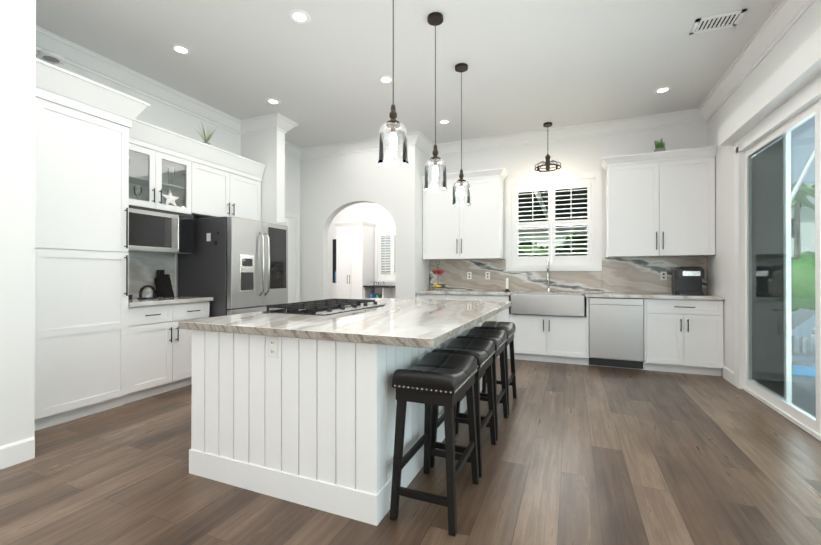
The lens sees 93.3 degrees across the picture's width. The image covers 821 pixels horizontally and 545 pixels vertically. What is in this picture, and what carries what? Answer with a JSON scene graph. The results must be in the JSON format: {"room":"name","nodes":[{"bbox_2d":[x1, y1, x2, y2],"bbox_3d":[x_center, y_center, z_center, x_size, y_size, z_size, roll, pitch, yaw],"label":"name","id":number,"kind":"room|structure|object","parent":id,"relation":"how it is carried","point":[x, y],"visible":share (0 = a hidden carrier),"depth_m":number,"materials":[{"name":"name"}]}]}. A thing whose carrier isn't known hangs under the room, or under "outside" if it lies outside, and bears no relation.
{"room":"kitchen","nodes":[
{"label":"kitchen","id":0,"kind":"room"},
{"bbox_2d":[36,0,779,147],"bbox_3d":[-0.992,-2.132,3.834,8.280,0.100,11.500,0,0,23],"label":"ceiling","id":1,"kind":"structure","parent":0,"point":[533,65],"depth_m":3.72,"materials":[{"name":"white paint"}]},
{"bbox_2d":[170,44,191,54],"bbox_3d":[-2.142,-2.078,3.619,0.180,0.008,0.180,0,0,23],"label":"recessed light","id":2,"kind":"object","parent":1,"relation":"in","point":[180,49],"visible":1,"depth_m":3.61,"materials":[{"name":"white plastic"}]},
{"bbox_2d":[265,98,280,104],"bbox_3d":[-1.667,-2.075,4.710,0.180,0.008,0.180,0,0,23],"label":"recessed light","id":3,"kind":"object","parent":1,"relation":"in","point":[273,101],"visible":0.98,"depth_m":4.70,"materials":[{"name":"white plastic"}]},
{"bbox_2d":[288,9,310,23],"bbox_3d":[-0.904,-2.080,3.159,0.180,0.008,0.180,0,0,23],"label":"recessed light","id":4,"kind":"object","parent":1,"relation":"in","point":[298,16],"visible":1,"depth_m":3.15,"materials":[{"name":"white plastic"}]},
{"bbox_2d":[378,75,392,83],"bbox_3d":[-0.263,-2.076,4.181,0.180,0.008,0.180,0,0,23],"label":"recessed light","id":5,"kind":"object","parent":1,"relation":"in","point":[385,79],"visible":0.96,"depth_m":4.17,"materials":[{"name":"white"}]},
{"bbox_2d":[378,0,407,166],"bbox_3d":[-0.108,-1.384,2.414,0.190,1.404,0.190,0,0,23],"label":"pendant light","id":6,"kind":"object","parent":1,"relation":"hanging from","point":[392,123],"visible":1,"depth_m":2.41,"materials":[{"name":"clear glass"}]},
{"bbox_2d":[424,12,446,190],"bbox_3d":[0.203,-1.381,3.162,0.190,1.404,0.190,0,0,23],"label":"pendant light","id":7,"kind":"object","parent":1,"relation":"hanging from","point":[435,19],"visible":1,"depth_m":3.16,"materials":[{"name":"clear glass"}]},
{"bbox_2d":[438,119,450,124],"bbox_3d":[0.468,-2.073,5.339,0.180,0.008,0.180,0,0,23],"label":"recessed light","id":8,"kind":"object","parent":1,"relation":"in","point":[444,121],"visible":0.96,"depth_m":5.32,"materials":[{"name":"white"}]},
{"bbox_2d":[452,63,470,206],"bbox_3d":[0.514,-1.379,3.910,0.190,1.404,0.190,0,0,23],"label":"pendant light","id":9,"kind":"object","parent":1,"relation":"hanging from","point":[461,68],"visible":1,"depth_m":3.91,"materials":[{"name":"clear glass"}]},
{"bbox_2d":[534,122,560,183],"bbox_3d":[1.915,-1.674,5.408,0.358,0.804,0.358,0,0,23],"label":"light","id":10,"kind":"object","parent":1,"relation":"hanging from","point":[548,163],"visible":1,"depth_m":5.38,"materials":[{"name":"brown metal"}]},
{"bbox_2d":[653,86,671,93],"bbox_3d":[2.872,-2.076,4.416,0.180,0.008,0.180,0,0,23],"label":"recessed light","id":11,"kind":"object","parent":1,"relation":"in","point":[664,89],"visible":1,"depth_m":4.41,"materials":[{"name":"white plastic"}]},
{"bbox_2d":[689,9,746,34],"bbox_3d":[2.544,-2.078,3.221,0.330,0.012,0.210,0,0,23],"label":"ceiling vent","id":12,"kind":"object","parent":1,"relation":"in","point":[718,21],"visible":0.98,"depth_m":3.21,"materials":[{"name":"white metal"}]},
{"bbox_2d":[0,358,820,544],"bbox_3d":[-0.992,1.248,3.823,8.280,0.100,11.500,0,0,23],"label":"floor","id":13,"kind":"structure","parent":0,"point":[577,454],"depth_m":2.21,"materials":[{"name":"brown wood"}]},
{"bbox_2d":[35,58,150,430],"bbox_3d":[-2.892,-0.174,3.269,0.730,2.740,0.890,0,0,23],"label":"tall cabinet","id":14,"kind":"object","parent":13,"relation":"on","point":[117,212],"depth_m":3.20,"materials":[{"name":"white wood"}]},
{"bbox_2d":[151,302,208,395],"bbox_3d":[-2.659,0.756,3.997,0.600,0.885,0.860,0,0,23],"label":"base cabinet","id":15,"kind":"object","parent":13,"relation":"on","point":[171,346],"depth_m":3.89,"materials":[{"name":"white wood"}]},
{"bbox_2d":[151,294,212,305],"bbox_3d":[-2.638,0.292,4.002,0.635,0.040,0.877,0,0,23],"label":"countertop","id":16,"kind":"structure","parent":15,"relation":"on","point":[171,299],"depth_m":3.96,"materials":[{"name":"beige stone"}]},
{"bbox_2d":[178,217,287,316],"bbox_3d":[-2.129,0.287,4.784,0.917,1.803,0.914,0,0,23],"label":"fridge","id":17,"kind":"object","parent":13,"relation":"on","point":[233,265],"visible":0.58,"depth_m":4.41,"materials":[{"name":"grey metal"}]},
{"bbox_2d":[189,322,481,525],"bbox_3d":[-0.293,0.765,3.134,1.257,0.862,2.316,0,0,23],"label":"kitchen island","id":18,"kind":"object","parent":13,"relation":"on","point":[295,402],"depth_m":2.02,"materials":[{"name":"white wood"}]},
{"bbox_2d":[178,298,511,349],"bbox_3d":[-0.176,0.311,3.097,1.595,0.042,2.440,0,0,23],"label":"island countertop","id":19,"kind":"structure","parent":18,"relation":"on","point":[423,324],"depth_m":2.23,"materials":[{"name":"beige stone"}]},
{"bbox_2d":[262,298,385,313],"bbox_3d":[-0.648,0.265,3.115,0.540,0.050,0.910,0,0,23],"label":"cooktop","id":20,"kind":"object","parent":19,"relation":"in","point":[326,306],"depth_m":2.92,"materials":[{"name":"black metal"}]},
{"bbox_2d":[333,221,375,298],"bbox_3d":[-1.391,-0.008,9.695,0.860,2.450,0.660,0,0,23],"label":"tall cabinet","id":21,"kind":"object","parent":13,"relation":"on","point":[354,258],"visible":0.67,"depth_m":9.46,"materials":[{"name":"white wood"}]},
{"bbox_2d":[363,282,394,298],"bbox_3d":[-0.543,0.721,9.384,1.056,0.990,0.580,0,0,23],"label":"cabinet","id":22,"kind":"object","parent":13,"relation":"on","point":[378,291],"depth_m":9.44,"materials":[{"name":"white wood"}]},
{"bbox_2d":[416,294,451,299],"bbox_3d":[0.443,0.762,6.039,0.521,0.885,0.600,0,0,23],"label":"base cabinet","id":23,"kind":"object","parent":13,"relation":"on","point":[418,296],"depth_m":5.75,"materials":[{"name":"white wood"}]},
{"bbox_2d":[390,352,478,536],"bbox_3d":[0.145,0.828,2.037,0.327,0.724,0.495,0,0,23],"label":"stool","id":24,"kind":"object","parent":13,"relation":"on","point":[445,380],"visible":1,"depth_m":1.87,"materials":[{"name":"black leather"}]},
{"bbox_2d":[430,338,495,477],"bbox_3d":[0.354,0.830,2.540,0.327,0.724,0.495,0,0,23],"label":"stool","id":25,"kind":"object","parent":13,"relation":"on","point":[482,352],"visible":0.69,"depth_m":2.45,"materials":[{"name":"black leather"}]},
{"bbox_2d":[452,294,479,300],"bbox_3d":[0.837,0.762,5.875,0.585,0.885,0.600,0,0,23],"label":"base cabinet","id":26,"kind":"object","parent":13,"relation":"on","point":[476,297],"depth_m":5.56,"materials":[{"name":"white wood"}]},
{"bbox_2d":[456,328,507,440],"bbox_3d":[0.561,0.832,3.039,0.327,0.724,0.495,0,0,23],"label":"stool","id":27,"kind":"object","parent":13,"relation":"on","point":[498,338],"visible":0.54,"depth_m":3.04,"materials":[{"name":"black leather"}]},
{"bbox_2d":[474,321,516,414],"bbox_3d":[0.770,0.833,3.542,0.327,0.724,0.495,0,0,23],"label":"stool","id":28,"kind":"object","parent":13,"relation":"on","point":[509,328],"visible":0.52,"depth_m":3.64,"materials":[{"name":"black leather"}]},
{"bbox_2d":[480,294,515,358],"bbox_3d":[1.261,0.761,5.700,0.584,0.885,0.600,0,0,23],"label":"base cabinet","id":29,"kind":"object","parent":13,"relation":"on","point":[506,315],"depth_m":5.37,"materials":[{"name":"white wood"}]},
{"bbox_2d":[416,290,515,293],"bbox_3d":[0.840,0.297,5.857,1.395,0.040,0.635,0,0,23],"label":"countertop","id":30,"kind":"structure","parent":29,"relation":"on","point":[421,291],"depth_m":5.65,"materials":[{"name":"beige stone"}]},
{"bbox_2d":[505,278,509,290],"bbox_3d":[1.422,0.177,5.700,0.090,0.197,0.090,0,0,23],"label":"candle","id":31,"kind":"object","parent":30,"relation":"on","point":[507,279],"depth_m":5.69,"materials":[{"name":"white wax"}]},
{"bbox_2d":[516,314,551,361],"bbox_3d":[1.696,0.888,5.519,0.610,0.630,0.600,0,0,23],"label":"base cabinet","id":32,"kind":"object","parent":13,"relation":"on","point":[533,331],"depth_m":5.22,"materials":[{"name":"white wood"}]},
{"bbox_2d":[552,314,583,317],"bbox_3d":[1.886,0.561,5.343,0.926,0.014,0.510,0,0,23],"label":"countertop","id":33,"kind":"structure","parent":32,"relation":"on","point":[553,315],"depth_m":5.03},
{"bbox_2d":[510,293,584,316],"bbox_3d":[1.886,0.433,5.344,0.926,0.270,0.510,0,0,23],"label":"sink","id":34,"kind":"object","parent":33,"relation":"in","point":[523,304],"depth_m":5.12,"materials":[{"name":"silver metal"}]},
{"bbox_2d":[546,259,555,291],"bbox_3d":[2.008,0.040,5.537,0.130,0.472,0.245,0,0,23],"label":"faucet","id":35,"kind":"object","parent":33,"relation":"on","point":[550,275],"depth_m":5.66,"materials":[{"name":"silver metal"}]},
{"bbox_2d":[552,318,579,364],"bbox_3d":[2.116,0.888,5.344,0.547,0.630,0.600,0,0,23],"label":"base cabinet","id":36,"kind":"object","parent":13,"relation":"on","point":[565,331],"depth_m":5.07,"materials":[{"name":"white wood"}]},
{"bbox_2d":[589,297,643,368],"bbox_3d":[2.663,0.756,5.084,0.607,0.868,0.562,0,0,23],"label":"dishwasher","id":37,"kind":"object","parent":13,"relation":"on","point":[616,324],"depth_m":4.83,"materials":[{"name":"silver metal"}]},
{"bbox_2d":[648,298,723,375],"bbox_3d":[3.322,0.758,4.844,0.785,0.885,0.600,0,0,23],"label":"base cabinet","id":38,"kind":"object","parent":13,"relation":"on","point":[663,311],"depth_m":4.56,"materials":[{"name":"white wood"}]},
{"bbox_2d":[584,290,723,301],"bbox_3d":[3.010,0.338,4.955,1.445,0.127,0.635,0,0,23],"label":"countertop","id":39,"kind":"structure","parent":38,"relation":"on","point":[587,293],"depth_m":4.72,"materials":[{"name":"beige stone"}]},
{"bbox_2d":[668,270,703,293],"bbox_3d":[3.500,0.123,4.918,0.280,0.300,0.190,0,0,23],"label":"toaster oven","id":40,"kind":"object","parent":39,"relation":"on","point":[683,281],"depth_m":4.82,"materials":[{"name":"black metal"}]},
{"bbox_2d":[0,0,820,446],"bbox_3d":[-0.992,-0.442,3.829,8.280,3.280,11.500,0,0,23],"label":"wall","id":41,"kind":"structure","parent":0,"point":[320,196],"depth_m":4.98,"materials":[{"name":"white paint"}]},
{"bbox_2d":[0,437,34,469],"bbox_3d":[-3.156,1.119,0.730,0.016,0.135,3.825,0,0,23],"label":"baseboard","id":42,"kind":"structure","parent":41,"relation":"attached to","point":[15,453],"depth_m":2.41,"materials":[{"name":"white wood"}]},
{"bbox_2d":[36,50,63,63],"bbox_3d":[-3.141,-1.873,3.383,0.194,0.030,0.170,0,0,23],"label":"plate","id":43,"kind":"object","parent":41,"relation":"attached to","point":[49,57],"visible":0.98,"depth_m":3.35,"materials":[{"name":"white"}]},
{"bbox_2d":[36,25,243,134],"bbox_3d":[-2.851,-2.005,4.167,0.130,0.150,2.730,0,0,23],"label":"crown molding","id":44,"kind":"structure","parent":41,"relation":"attached to","point":[76,55],"depth_m":4.01,"materials":[{"name":"white wood"}]},
{"bbox_2d":[151,198,182,253],"bbox_3d":[-2.770,-0.461,3.919,0.416,0.498,0.613,0,0,23],"label":"upper cabinet","id":45,"kind":"object","parent":41,"relation":"attached to","point":[166,217],"depth_m":4.01,"materials":[{"name":"white wood"}]},
{"bbox_2d":[129,205,193,253],"bbox_3d":[-2.712,-0.428,3.996,0.463,0.432,0.800,0,0,23],"label":"microwave","id":46,"kind":"object","parent":45,"relation":"in","point":[152,229],"depth_m":3.95,"materials":[{"name":"silver metal"}]},
{"bbox_2d":[183,206,198,253],"bbox_3d":[-2.616,-0.459,4.289,0.416,0.498,0.188,0,0,23],"label":"upper cabinet","id":47,"kind":"object","parent":41,"relation":"attached to","point":[190,213],"depth_m":4.25,"materials":[{"name":"white wood"}]},
{"bbox_2d":[159,158,260,220],"bbox_3d":[-2.426,-0.951,4.850,0.380,0.575,1.109,0,0,23],"label":"upper cabinet","id":48,"kind":"object","parent":41,"relation":"attached to","point":[216,192],"depth_m":4.54,"materials":[{"name":"white wood"}]},
{"bbox_2d":[196,125,214,144],"bbox_3d":[-2.392,-1.609,4.596,0.197,0.296,0.225,0,0,23],"label":"plant","id":49,"kind":"object","parent":48,"relation":"on","point":[205,139],"depth_m":4.58,"materials":[{"name":"green plant"}]},
{"bbox_2d":[240,113,287,134],"bbox_3d":[-1.985,-2.002,5.221,0.620,0.150,0.140,0,0,23],"label":"crown molding","id":50,"kind":"structure","parent":41,"relation":"attached to","point":[273,121],"depth_m":5.22,"materials":[{"name":"white wood"}]},
{"bbox_2d":[284,119,298,132],"bbox_3d":[-1.882,-2.001,5.470,0.620,0.150,0.160,0,0,23],"label":"crown molding","id":51,"kind":"structure","parent":41,"relation":"attached to","point":[291,124],"depth_m":5.34,"materials":[{"name":"white wood"}]},
{"bbox_2d":[285,212,299,302],"bbox_3d":[-2.074,0.110,6.171,0.021,2.190,0.940,0,0,23],"label":"door frame","id":52,"kind":"structure","parent":41,"relation":"attached to","point":[292,220],"depth_m":6.47,"materials":[{"name":"white wood"}]},
{"bbox_2d":[285,141,299,159],"bbox_3d":[-2.076,-1.999,6.033,0.130,0.150,0.990,0,0,23],"label":"crown molding","id":53,"kind":"structure","parent":41,"relation":"attached to","point":[292,150],"depth_m":6.36,"materials":[{"name":"white"}]},
{"bbox_2d":[332,239,335,298],"bbox_3d":[-1.928,0.168,10.098,0.440,2.100,0.326,0,0,23],"label":"door","id":54,"kind":"structure","parent":41,"relation":"in","point":[334,273],"depth_m":10.29,"materials":[{"name":"black"}]},
{"bbox_2d":[300,130,423,159],"bbox_3d":[-0.878,-1.999,6.153,2.250,0.150,0.130,0,0,23],"label":"crown molding","id":55,"kind":"structure","parent":41,"relation":"attached to","point":[414,137],"depth_m":6.16,"materials":[{"name":"white wood"}]},
{"bbox_2d":[375,228,395,281],"bbox_3d":[-0.456,-0.433,9.680,0.960,1.360,0.087,0,0,23],"label":"shutters","id":56,"kind":"object","parent":41,"relation":"attached to","point":[385,276],"visible":0.62,"depth_m":9.75,"materials":[{"name":"white wood"}]},
{"bbox_2d":[412,135,434,155],"bbox_3d":[0.227,-1.999,6.051,0.130,0.150,0.510,0,0,23],"label":"crown molding","id":57,"kind":"structure","parent":41,"relation":"attached to","point":[428,145],"depth_m":6.13,"materials":[{"name":"white wood"}]},
{"bbox_2d":[421,172,467,261],"bbox_3d":[0.560,-0.856,6.139,0.664,1.298,0.335,0,0,23],"label":"upper cabinet","id":58,"kind":"object","parent":41,"relation":"attached to","point":[443,223],"depth_m":5.99,"materials":[{"name":"white wood"}]},
{"bbox_2d":[464,170,503,261],"bbox_3d":[1.060,-0.857,5.932,0.664,1.298,0.335,0,0,23],"label":"upper cabinet","id":59,"kind":"object","parent":41,"relation":"attached to","point":[484,219],"depth_m":5.76,"materials":[{"name":"white wood"}]},
{"bbox_2d":[506,171,601,270],"bbox_3d":[2.095,-0.721,5.748,1.320,1.400,0.180,0,0,23],"label":"window shutters","id":60,"kind":"object","parent":41,"relation":"attached to","point":[591,260],"visible":1,"depth_m":5.69,"materials":[{"name":"white wood"}]},
{"bbox_2d":[429,109,695,156],"bbox_3d":[1.971,-2.000,5.673,3.640,0.150,0.130,0,0,23],"label":"crown molding","id":61,"kind":"structure","parent":41,"relation":"attached to","point":[685,117],"depth_m":5.52,"materials":[{"name":"white wood"}]},
{"bbox_2d":[604,150,667,257],"bbox_3d":[2.964,-0.859,5.141,0.640,1.298,0.335,0,0,23],"label":"upper cabinet","id":62,"kind":"object","parent":41,"relation":"attached to","point":[636,193],"depth_m":4.99,"materials":[{"name":"white wood"}]},
{"bbox_2d":[668,146,715,257],"bbox_3d":[3.439,-0.860,4.943,0.640,1.298,0.335,0,0,23],"label":"upper cabinet","id":63,"kind":"object","parent":41,"relation":"attached to","point":[691,182],"depth_m":4.76,"materials":[{"name":"white wood"}]},
{"bbox_2d":[654,138,665,151],"bbox_3d":[3.229,-1.619,5.021,0.122,0.219,0.124,0,0,23],"label":"plant","id":64,"kind":"object","parent":63,"relation":"on","point":[659,147],"depth_m":4.99,"materials":[{"name":"green plant"}]},
{"bbox_2d":[723,366,733,384],"bbox_3d":[3.505,1.131,4.268,0.016,0.135,0.310,0,0,23],"label":"baseboard","id":65,"kind":"structure","parent":41,"relation":"attached to","point":[728,374],"depth_m":4.26,"materials":[{"name":"white wood"}]},
{"bbox_2d":[696,0,815,123],"bbox_3d":[2.115,-2.015,1.081,0.130,0.150,8.500,0,0,23],"label":"crown molding","id":66,"kind":"structure","parent":41,"relation":"attached to","point":[780,21],"depth_m":3.52,"materials":[{"name":"white wood"}]},
{"bbox_2d":[718,27,820,145],"bbox_3d":[2.215,-1.480,1.320,0.129,0.200,6.220,0,0,23],"label":"trim","id":67,"kind":"structure","parent":41,"relation":"attached to","point":[796,71],"depth_m":3.05,"materials":[{"name":"white wood"}]},
{"bbox_2d":[734,74,820,440],"bbox_3d":[2.339,-0.096,1.291,0.142,2.570,6.070,0,0,23],"label":"door frame","id":68,"kind":"structure","parent":41,"relation":"attached to","point":[763,334],"depth_m":3.47,"materials":[{"name":"white"}]},
{"bbox_2d":[481,314,496,324],"bbox_3d":[1.081,0.578,5.401,0.240,0.350,0.023,0,0,23],"label":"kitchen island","id":69,"kind":"object","parent":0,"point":[494,318],"depth_m":5.38,"materials":[{"name":"white fabric"}]},
{"label":"outside","id":70,"kind":"structure","parent":0,"visible":0},
{"bbox_2d":[759,310,815,416],"bbox_3d":[28.197,1.550,15.413,100.000,0.570,110.000,0,0,23],"label":"deck","id":71,"kind":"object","parent":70,"point":[808,384],"depth_m":4.37,"materials":[{"name":"grey"}]},
{"bbox_2d":[395,234,580,248],"bbox_3d":[7.098,-2.151,35.017,15.200,7.100,11.200,0,0,23],"label":"house","id":72,"kind":"structure","parent":71,"relation":"on","point":[541,238],"depth_m":28.55,"materials":[{"name":"white"}]},
{"bbox_2d":[518,187,586,235],"bbox_3d":[3.543,-0.126,8.853,4.060,2.880,6.640,0,0,23],"label":"roof slab","id":73,"kind":"structure","parent":71,"relation":"on","point":[545,198],"depth_m":8.52,"materials":[{"name":"grey"}]},
{"bbox_2d":[518,182,814,309],"bbox_3d":[14.973,-1.105,17.605,29.700,6.606,21.068,0,0,23],"label":"trees","id":74,"kind":"object","parent":71,"relation":"on","point":[807,281],"visible":0.02,"depth_m":12.94,"materials":[{"name":"green plant"}]},
{"bbox_2d":[791,183,814,257],"bbox_3d":[27.947,-2.811,31.773,18.200,8.400,13.200,0,0,23],"label":"house","id":75,"kind":"structure","parent":71,"relation":"on","point":[804,228],"depth_m":25.92,"materials":[{"name":"white"}]},
{"bbox_2d":[791,149,814,201],"bbox_3d":[6.498,-1.412,1.173,7.218,5.262,19.035,0,0,23],"label":"frame","id":76,"kind":"object","parent":71,"relation":"on","point":[802,178],"depth_m":6.58,"materials":[{"name":"white"}]},
{"bbox_2d":[791,308,814,353],"bbox_3d":[11.809,0.907,4.988,14.330,0.650,2.670,0,0,23],"label":"loungers","id":77,"kind":"object","parent":71,"relation":"on","point":[804,333],"depth_m":5.97,"materials":[{"name":"white"}]}
]}

